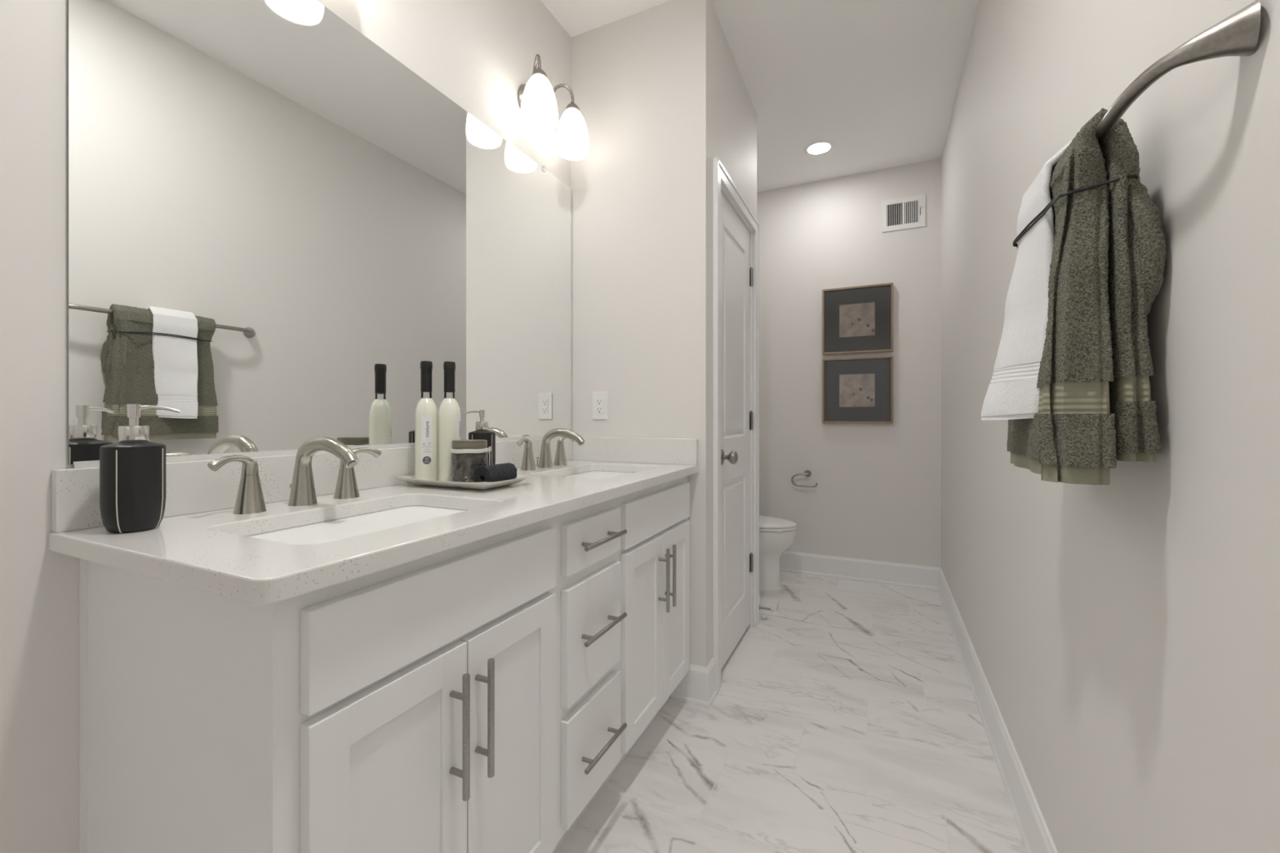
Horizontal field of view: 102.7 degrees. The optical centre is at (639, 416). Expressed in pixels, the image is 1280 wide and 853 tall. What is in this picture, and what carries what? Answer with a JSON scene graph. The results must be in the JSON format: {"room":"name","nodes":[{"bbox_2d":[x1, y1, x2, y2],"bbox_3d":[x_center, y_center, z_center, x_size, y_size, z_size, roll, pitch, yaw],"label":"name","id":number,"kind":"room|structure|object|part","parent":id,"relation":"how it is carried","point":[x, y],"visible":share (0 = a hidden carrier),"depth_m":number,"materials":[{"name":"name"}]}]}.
{"room":"bathroom","nodes":[
{"label":"bathroom","id":0,"kind":"room"},
{"bbox_2d":[0,0,571,852],"bbox_3d":[-0.629,-0.270,1.649,0.120,2.743,5.295,0,0,25],"label":"wall","id":1,"kind":"structure","parent":0,"point":[478,54],"depth_m":0.82,"materials":[{"name":"white paint"}]},
{"bbox_2d":[51,437,573,533],"bbox_3d":[-0.613,0.135,1.515,0.020,0.101,1.535,0,0,25],"label":"backsplash","id":2,"kind":"structure","parent":1,"relation":"attached to","point":[192,487],"depth_m":1.03,"materials":[{"name":"stone"}]},
{"bbox_2d":[66,0,571,467],"bbox_3d":[-0.615,-0.452,1.522,0.011,1.073,1.510,0,0,25],"label":"wall mirror","id":3,"kind":"object","parent":1,"relation":"attached to","point":[274,220],"visible":0.94,"depth_m":1.13,"materials":[{"name":"silver mirror"}]},
{"bbox_2d":[517,53,589,160],"bbox_3d":[-0.336,-1.155,1.904,0.195,0.263,0.345,0,0,25],"label":"vanity light","id":4,"kind":"object","parent":1,"relation":"attached to","point":[539,113],"visible":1,"depth_m":1.85,"materials":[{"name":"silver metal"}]},
{"bbox_3d":[-0.409,-1.186,1.938,0.032,0.132,0.132,0,0,25],"label":"wall plate","id":5,"kind":"part","parent":4,"relation":"part of","materials":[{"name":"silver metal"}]},
{"bbox_3d":[-0.381,-1.233,1.854,0.013,0.105,0.148,0,0,-25],"label":"arm","id":6,"kind":"part","parent":4,"relation":"part of","materials":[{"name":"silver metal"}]},
{"bbox_3d":[-0.352,-1.103,1.793,0.131,0.160,0.131,0,0,25],"label":"lamp shade","id":7,"kind":"part","parent":4,"relation":"part of","materials":[{"name":"white glass"}]},
{"bbox_3d":[-0.327,-1.233,1.970,0.148,0.105,0.013,0,0,-15],"label":"arm","id":8,"kind":"part","parent":4,"relation":"part of","materials":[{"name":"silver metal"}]},
{"bbox_3d":[-0.262,-1.103,1.987,0.131,0.160,0.131,0,0,25],"label":"lamp shade","id":9,"kind":"part","parent":4,"relation":"part of","materials":[{"name":"white glass"}]},
{"bbox_2d":[571,0,756,667],"bbox_3d":[0.168,-0.270,2.498,0.607,2.743,0.905,0,0,25],"label":"wall","id":10,"kind":"structure","parent":0,"point":[660,92],"depth_m":2.08,"materials":[{"name":"white paint"}]},
{"bbox_2d":[592,391,607,419],"bbox_3d":[-0.169,-0.047,2.150,0.072,0.116,0.009,0,0,25],"label":"wall outlet","id":11,"kind":"object","parent":10,"relation":"attached to","point":[599,399],"visible":1,"depth_m":2.15,"materials":[{"name":"white plastic"}]},
{"bbox_2d":[595,397,603,413],"bbox_3d":[-0.170,-0.047,2.148,0.033,0.067,0.003,0,0,25],"label":"receptacle","id":12,"kind":"object","parent":11,"relation":"attached to","point":[599,401],"depth_m":2.15,"materials":[{"name":"grey plastic"}]},
{"bbox_2d":[671,657,717,708],"bbox_3d":[0.213,1.030,2.016,0.156,0.143,0.108,0,0,25],"label":"baseboard","id":13,"kind":"structure","parent":10,"relation":"attached to","point":[698,686],"depth_m":1.97,"materials":[{"name":"white paint"}]},
{"bbox_2d":[712,156,759,693],"bbox_3d":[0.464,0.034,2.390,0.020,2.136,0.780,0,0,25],"label":"trim","id":14,"kind":"structure","parent":10,"relation":"attached to","point":[720,175],"depth_m":2.07,"materials":[{"name":"white paint"}]},
{"bbox_2d":[720,191,752,669],"bbox_3d":[0.466,0.060,2.398,0.107,2.040,0.630,0,0,25],"label":"door","id":15,"kind":"structure","parent":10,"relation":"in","point":[736,273],"depth_m":2.38,"materials":[{"name":"white paint"}]},
{"bbox_3d":[0.350,0.172,2.177,0.014,0.067,0.064,0,0,25],"label":"handle","id":16,"kind":"part","parent":15,"relation":"part of","materials":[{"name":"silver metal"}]},
{"bbox_3d":[0.381,0.172,2.163,0.062,0.057,0.057,0,0,25],"label":"knob","id":17,"kind":"part","parent":15,"relation":"part of","materials":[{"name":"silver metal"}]},
{"bbox_2d":[759,604,773,611],"bbox_3d":[0.677,1.027,2.740,0.081,0.026,0.026,0,0,25],"label":"door stop","id":18,"kind":"object","parent":10,"relation":"attached to","point":[771,609],"visible":0.99,"depth_m":2.73,"materials":[{"name":"silver metal"}]},
{"bbox_2d":[759,551,1057,852],"bbox_3d":[0.134,1.030,1.292,1.564,0.143,5.055,0,0,25],"label":"baseboard","id":19,"kind":"structure","parent":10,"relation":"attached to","point":[1036,837],"depth_m":2.14,"materials":[{"name":"white paint"}]},
{"bbox_2d":[541,0,978,192],"bbox_3d":[0.134,-1.691,1.292,2.164,0.100,5.655,0,0,25],"label":"ceiling","id":20,"kind":"structure","parent":0,"point":[877,81],"depth_m":2.44,"materials":[{"name":"white paint"}]},
{"bbox_2d":[804,140,834,155],"bbox_3d":[1.093,-1.639,3.126,0.172,0.005,0.172,0,0,25],"label":"recessed light","id":21,"kind":"object","parent":20,"relation":"in","point":[820,147],"visible":1,"depth_m":3.12,"materials":[{"name":"white plastic"}]},
{"bbox_2d":[555,571,1026,852],"bbox_3d":[0.134,1.152,1.292,2.164,0.100,5.655,0,0,25],"label":"floor","id":22,"kind":"structure","parent":0,"point":[847,719],"depth_m":1.68,"materials":[{"name":"tile"}]},
{"bbox_2d":[79,471,689,852],"bbox_3d":[-0.348,0.659,1.407,0.592,0.886,1.500,0,0,25],"label":"vanity cabinet","id":23,"kind":"object","parent":22,"relation":"on","point":[479,696],"visible":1,"depth_m":0.83,"materials":[{"name":"white paint"}]},
{"bbox_2d":[48,436,698,604],"bbox_3d":[-0.362,0.150,1.396,0.577,0.131,1.538,0,0,25],"label":"countertop","id":24,"kind":"structure","parent":23,"relation":"on","point":[199,543],"depth_m":0.95,"materials":[{"name":"stone"}]},
{"bbox_2d":[99,404,180,533],"bbox_3d":[-0.829,0.083,0.843,0.078,0.206,0.084,0,0,13],"label":"soap dispenser","id":25,"kind":"object","parent":24,"relation":"on","point":[133,468],"visible":1,"depth_m":0.82,"materials":[{"name":"black ceramic"},{"name":"clear plastic"},{"name":"brushed metal"}]},
{"bbox_2d":[99,441,166,533],"bbox_3d":[-0.830,0.113,0.840,0.078,0.145,0.078,0,0,-37],"label":"bottle","id":26,"kind":"object","parent":25,"relation":"attached to","point":[133,474],"depth_m":0.81,"materials":[{"name":"black"}]},
{"bbox_2d":[207,436,381,514],"bbox_3d":[-0.704,0.113,1.082,0.271,0.144,0.239,0,0,-24],"label":"faucet","id":27,"kind":"object","parent":24,"relation":"on","point":[250,499],"visible":1,"depth_m":1.05,"materials":[{"name":"silver metal"}]},
{"bbox_3d":[-0.766,0.087,0.966,0.019,0.030,0.087,0,0,13],"label":"lever","id":28,"kind":"part","parent":27,"relation":"part of","materials":[{"name":"silver metal"}]},
{"bbox_3d":[-0.760,0.135,0.998,0.052,0.101,0.052,0,0,25],"label":"handle","id":29,"kind":"part","parent":27,"relation":"part of","materials":[{"name":"silver metal"}]},
{"bbox_3d":[-0.652,0.113,1.058,0.192,0.144,0.052,0,0,25],"label":"spout","id":30,"kind":"part","parent":27,"relation":"part of","materials":[{"name":"silver metal"}]},
{"bbox_3d":[-0.675,0.135,1.179,0.052,0.101,0.052,0,0,25],"label":"handle","id":31,"kind":"part","parent":27,"relation":"part of","materials":[{"name":"silver metal"}]},
{"bbox_3d":[-0.654,0.087,1.205,0.019,0.030,0.087,0,0,37],"label":"lever","id":32,"kind":"part","parent":27,"relation":"part of","materials":[{"name":"silver metal"}]},
{"bbox_2d":[395,471,532,489],"bbox_3d":[-0.474,0.171,1.386,0.310,0.028,0.192,0,0,25],"label":"serving tray","id":33,"kind":"object","parent":24,"relation":"on","point":[520,477],"visible":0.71,"depth_m":1.32,"materials":[{"name":"white ceramic"}]},
{"bbox_2d":[414,360,437,484],"bbox_3d":[-0.579,0.015,1.388,0.058,0.332,0.060,0,0,-25],"label":"bottle","id":34,"kind":"object","parent":33,"relation":"on","point":[426,411],"visible":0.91,"depth_m":1.37,"materials":[{"name":"plastic"}]},
{"bbox_3d":[-0.579,0.066,1.388,0.058,0.231,0.058,0,0,-25],"label":"filled glass","id":35,"kind":"part","parent":34,"relation":"part of","materials":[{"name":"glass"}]},
{"bbox_2d":[438,361,461,481],"bbox_3d":[-0.521,0.015,1.402,0.060,0.332,0.058,0,0,8],"label":"bottle","id":36,"kind":"object","parent":33,"relation":"on","point":[449,411],"visible":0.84,"depth_m":1.38,"materials":[{"name":"plastic"}]},
{"bbox_3d":[-0.521,0.066,1.402,0.058,0.231,0.058,0,0,8],"label":"filled glass","id":37,"kind":"part","parent":36,"relation":"part of","materials":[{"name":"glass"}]},
{"bbox_2d":[449,439,491,488],"bbox_3d":[-0.446,0.121,1.345,0.100,0.120,0.097,0,0,25],"label":"candle jar","id":38,"kind":"object","parent":33,"relation":"on","point":[467,455],"visible":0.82,"depth_m":1.30,"materials":[{"name":"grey glass"}]},
{"bbox_3d":[-0.448,0.074,1.346,0.089,0.026,0.089,0,0,25],"label":"lid","id":39,"kind":"part","parent":38,"relation":"part of","materials":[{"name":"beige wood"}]},
{"bbox_2d":[473,462,517,482],"bbox_3d":[-0.374,0.149,1.329,0.056,0.051,0.116,0,0,22],"label":"rolled washcloth","id":40,"kind":"object","parent":33,"relation":"on","point":[506,471],"visible":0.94,"depth_m":1.29,"materials":[{"name":"black fabric"}]},
{"bbox_2d":[463,409,495,465],"bbox_3d":[-0.475,0.083,1.536,0.078,0.206,0.082,0,0,-44],"label":"soap dispenser","id":41,"kind":"object","parent":24,"relation":"on","point":[482,432],"visible":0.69,"depth_m":1.52,"materials":[{"name":"black"}]},
{"bbox_2d":[468,430,495,465],"bbox_3d":[-0.473,0.113,1.534,0.078,0.145,0.078,0,0,5],"label":"bottle","id":42,"kind":"object","parent":41,"relation":"attached to","point":[490,436],"depth_m":1.51,"materials":[{"name":"black"}]},
{"bbox_2d":[516,428,585,471],"bbox_3d":[-0.335,0.113,1.873,0.271,0.144,0.239,0,0,-24],"label":"faucet","id":43,"kind":"object","parent":24,"relation":"on","point":[545,460],"visible":1,"depth_m":1.85,"materials":[{"name":"silver metal"}]},
{"bbox_3d":[-0.397,0.087,1.757,0.019,0.030,0.087,0,0,13],"label":"lever","id":44,"kind":"part","parent":43,"relation":"part of","materials":[{"name":"silver metal"}]},
{"bbox_3d":[-0.391,0.135,1.789,0.052,0.101,0.052,0,0,25],"label":"handle","id":45,"kind":"part","parent":43,"relation":"part of","materials":[{"name":"silver metal"}]},
{"bbox_3d":[-0.306,0.135,1.970,0.052,0.101,0.052,0,0,25],"label":"handle","id":46,"kind":"part","parent":43,"relation":"part of","materials":[{"name":"silver metal"}]},
{"bbox_3d":[-0.283,0.113,1.849,0.192,0.144,0.052,0,0,25],"label":"spout","id":47,"kind":"part","parent":43,"relation":"part of","materials":[{"name":"silver metal"}]},
{"bbox_3d":[-0.285,0.087,1.996,0.019,0.030,0.087,0,0,37],"label":"lever","id":48,"kind":"part","parent":43,"relation":"part of","materials":[{"name":"silver metal"}]},
{"bbox_3d":[-0.369,0.678,0.776,0.020,0.568,0.274,0,0,25],"label":"door","id":49,"kind":"part","parent":23,"relation":"part of","materials":[{"name":"white paint"}]},
{"bbox_3d":[-0.311,0.313,0.899,0.020,0.133,0.546,0,0,25],"label":"drawer","id":50,"kind":"part","parent":23,"relation":"part of","materials":[{"name":"white paint"}]},
{"bbox_3d":[-0.300,0.531,0.855,0.038,0.205,0.012,0,0,25],"label":"handle","id":51,"kind":"part","parent":23,"relation":"part of","materials":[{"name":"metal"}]},
{"bbox_3d":[-0.275,0.531,0.910,0.038,0.205,0.012,0,0,25],"label":"handle","id":52,"kind":"part","parent":23,"relation":"part of","materials":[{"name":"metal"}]},
{"bbox_3d":[-0.253,0.678,1.025,0.020,0.568,0.269,0,0,25],"label":"door","id":53,"kind":"part","parent":23,"relation":"part of","materials":[{"name":"white paint"}]},
{"bbox_3d":[-0.119,0.834,1.311,0.020,0.248,0.269,0,0,25],"label":"drawer","id":54,"kind":"part","parent":23,"relation":"part of","materials":[{"name":"white paint"}]},
{"bbox_3d":[-0.119,0.541,1.311,0.020,0.274,0.269,0,0,25],"label":"drawer","id":55,"kind":"part","parent":23,"relation":"part of","materials":[{"name":"white paint"}]},
{"bbox_3d":[-0.119,0.312,1.311,0.020,0.119,0.269,0,0,25],"label":"drawer","id":56,"kind":"part","parent":23,"relation":"part of","materials":[{"name":"white paint"}]},
{"bbox_3d":[-0.094,0.832,1.296,0.038,0.012,0.203,0,0,25],"label":"handle","id":57,"kind":"part","parent":23,"relation":"part of","materials":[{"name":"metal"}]},
{"bbox_3d":[-0.094,0.534,1.296,0.038,0.012,0.203,0,0,25],"label":"handle","id":58,"kind":"part","parent":23,"relation":"part of","materials":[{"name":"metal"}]},
{"bbox_3d":[-0.094,0.310,1.296,0.038,0.012,0.203,0,0,25],"label":"handle","id":59,"kind":"part","parent":23,"relation":"part of","materials":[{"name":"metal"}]},
{"bbox_3d":[0.009,0.678,1.587,0.020,0.568,0.273,0,0,25],"label":"door","id":60,"kind":"part","parent":23,"relation":"part of","materials":[{"name":"white paint"}]},
{"bbox_3d":[0.066,0.315,1.708,0.020,0.130,0.541,0,0,25],"label":"drawer","id":61,"kind":"part","parent":23,"relation":"part of","materials":[{"name":"white paint"}]},
{"bbox_3d":[0.079,0.531,1.668,0.038,0.205,0.012,0,0,25],"label":"handle","id":62,"kind":"part","parent":23,"relation":"part of","materials":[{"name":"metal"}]},
{"bbox_3d":[0.103,0.531,1.720,0.038,0.205,0.012,0,0,25],"label":"handle","id":63,"kind":"part","parent":23,"relation":"part of","materials":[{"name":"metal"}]},
{"bbox_3d":[0.124,0.678,1.833,0.020,0.568,0.265,0,0,25],"label":"door","id":64,"kind":"part","parent":23,"relation":"part of","materials":[{"name":"white paint"}]},
{"bbox_2d":[761,613,768,619],"bbox_3d":[0.678,1.087,2.783,0.038,0.026,0.026,0,0,-35],"label":"door stop","id":65,"kind":"object","parent":22,"relation":"on","point":[765,616],"visible":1,"depth_m":2.78,"materials":[{"name":"white rubber"}]},
{"bbox_2d":[759,515,796,593],"bbox_3d":[0.645,0.734,3.352,0.737,0.734,0.444,0,0,25],"label":"toilet","id":66,"kind":"object","parent":22,"relation":"on","point":[776,535],"visible":0.34,"depth_m":3.19,"materials":[{"name":"white ceramic"}]},
{"bbox_3d":[0.715,0.691,3.319,0.583,0.016,0.374,0,0,25],"label":"seat","id":67,"kind":"part","parent":66,"relation":"part of","materials":[{"name":"white plastic"}]},
{"bbox_3d":[0.714,0.669,3.320,0.581,0.022,0.372,0,0,25],"label":"lid","id":68,"kind":"part","parent":66,"relation":"part of","materials":[{"name":"white plastic"}]},
{"bbox_2d":[756,158,941,568],"bbox_3d":[1.228,-0.270,3.637,1.564,2.743,0.120,0,0,25],"label":"wall","id":69,"kind":"structure","parent":0,"point":[877,496],"depth_m":3.48,"materials":[{"name":"white paint"}]},
{"bbox_2d":[791,470,817,487],"bbox_3d":[1.148,0.429,3.567,0.177,0.111,0.074,0,0,25],"label":"toilet paper holder","id":70,"kind":"object","parent":69,"relation":"attached to","point":[807,473],"visible":1,"depth_m":3.55,"materials":[{"name":"silver metal"}]},
{"bbox_3d":[1.165,0.397,3.567,0.047,0.047,0.060,0,0,25],"label":"post","id":71,"kind":"part","parent":70,"relation":"part of","materials":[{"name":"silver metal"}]},
{"bbox_2d":[822,282,893,355],"bbox_3d":[1.458,-0.651,3.443,0.438,0.446,0.036,0,0,25],"label":"framed picture","id":72,"kind":"object","parent":69,"relation":"attached to","point":[859,319],"visible":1,"depth_m":3.44,"materials":[{"name":"brown wood"}]},
{"bbox_2d":[839,302,875,337],"bbox_3d":[1.460,-0.651,3.448,0.220,0.220,0.002,0,0,25],"label":"print","id":73,"kind":"object","parent":72,"relation":"attached to","point":[856,319],"depth_m":3.45,"materials":[{"name":"grey paper"}]},
{"bbox_2d":[822,355,893,423],"bbox_3d":[1.458,-0.177,3.443,0.438,0.441,0.036,0,0,25],"label":"framed picture","id":74,"kind":"object","parent":69,"relation":"attached to","point":[855,390],"visible":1,"depth_m":3.44,"materials":[{"name":"brown wood"}]},
{"bbox_2d":[839,373,875,407],"bbox_3d":[1.460,-0.177,3.448,0.220,0.220,0.002,0,0,25],"label":"print","id":75,"kind":"object","parent":74,"relation":"attached to","point":[855,390],"depth_m":3.45,"materials":[{"name":"grey paper"}]},
{"bbox_2d":[882,194,925,231],"bbox_3d":[1.714,-1.325,3.333,0.250,0.206,0.018,0,0,25],"label":"air vent","id":76,"kind":"object","parent":69,"relation":"in","point":[907,212],"visible":1,"depth_m":3.33,"materials":[{"name":"white plastic"}]},
{"bbox_2d":[941,0,1279,852],"bbox_3d":[0.896,-0.270,0.936,0.120,2.743,5.295,0,0,25],"label":"wall","id":77,"kind":"structure","parent":0,"point":[1124,633],"depth_m":0.76,"materials":[{"name":"white paint"}]},
{"bbox_2d":[1095,0,1260,144],"bbox_3d":[0.755,-0.406,0.861,0.086,0.051,0.735,0,0,25],"label":"towel bar","id":78,"kind":"object","parent":77,"relation":"attached to","point":[1237,34],"visible":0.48,"depth_m":0.56,"materials":[{"name":"silver metal"}]},
{"bbox_2d":[981,140,1071,421],"bbox_3d":[0.704,-0.222,0.902,0.164,0.460,0.151,0,0,25],"label":"towel","id":79,"kind":"object","parent":78,"relation":"hanging from","point":[1012,393],"visible":0.82,"depth_m":0.89,"materials":[{"name":"white fabric"}]},
{"bbox_2d":[1006,107,1166,484],"bbox_3d":[0.723,-0.173,0.857,0.139,0.534,0.374,0,0,29],"label":"towel","id":80,"kind":"object","parent":78,"relation":"hanging from","point":[1096,410],"visible":0.94,"depth_m":0.72,"materials":[{"name":"green fabric"}]},
{"bbox_2d":[1012,174,1138,248],"bbox_3d":[0.721,-0.332,0.867,0.111,0.017,0.324,0,0,25],"label":"tie","id":81,"kind":"object","parent":80,"relation":"attached to","point":[1051,203],"visible":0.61,"depth_m":0.77,"materials":[{"name":"black fabric"}]}
]}

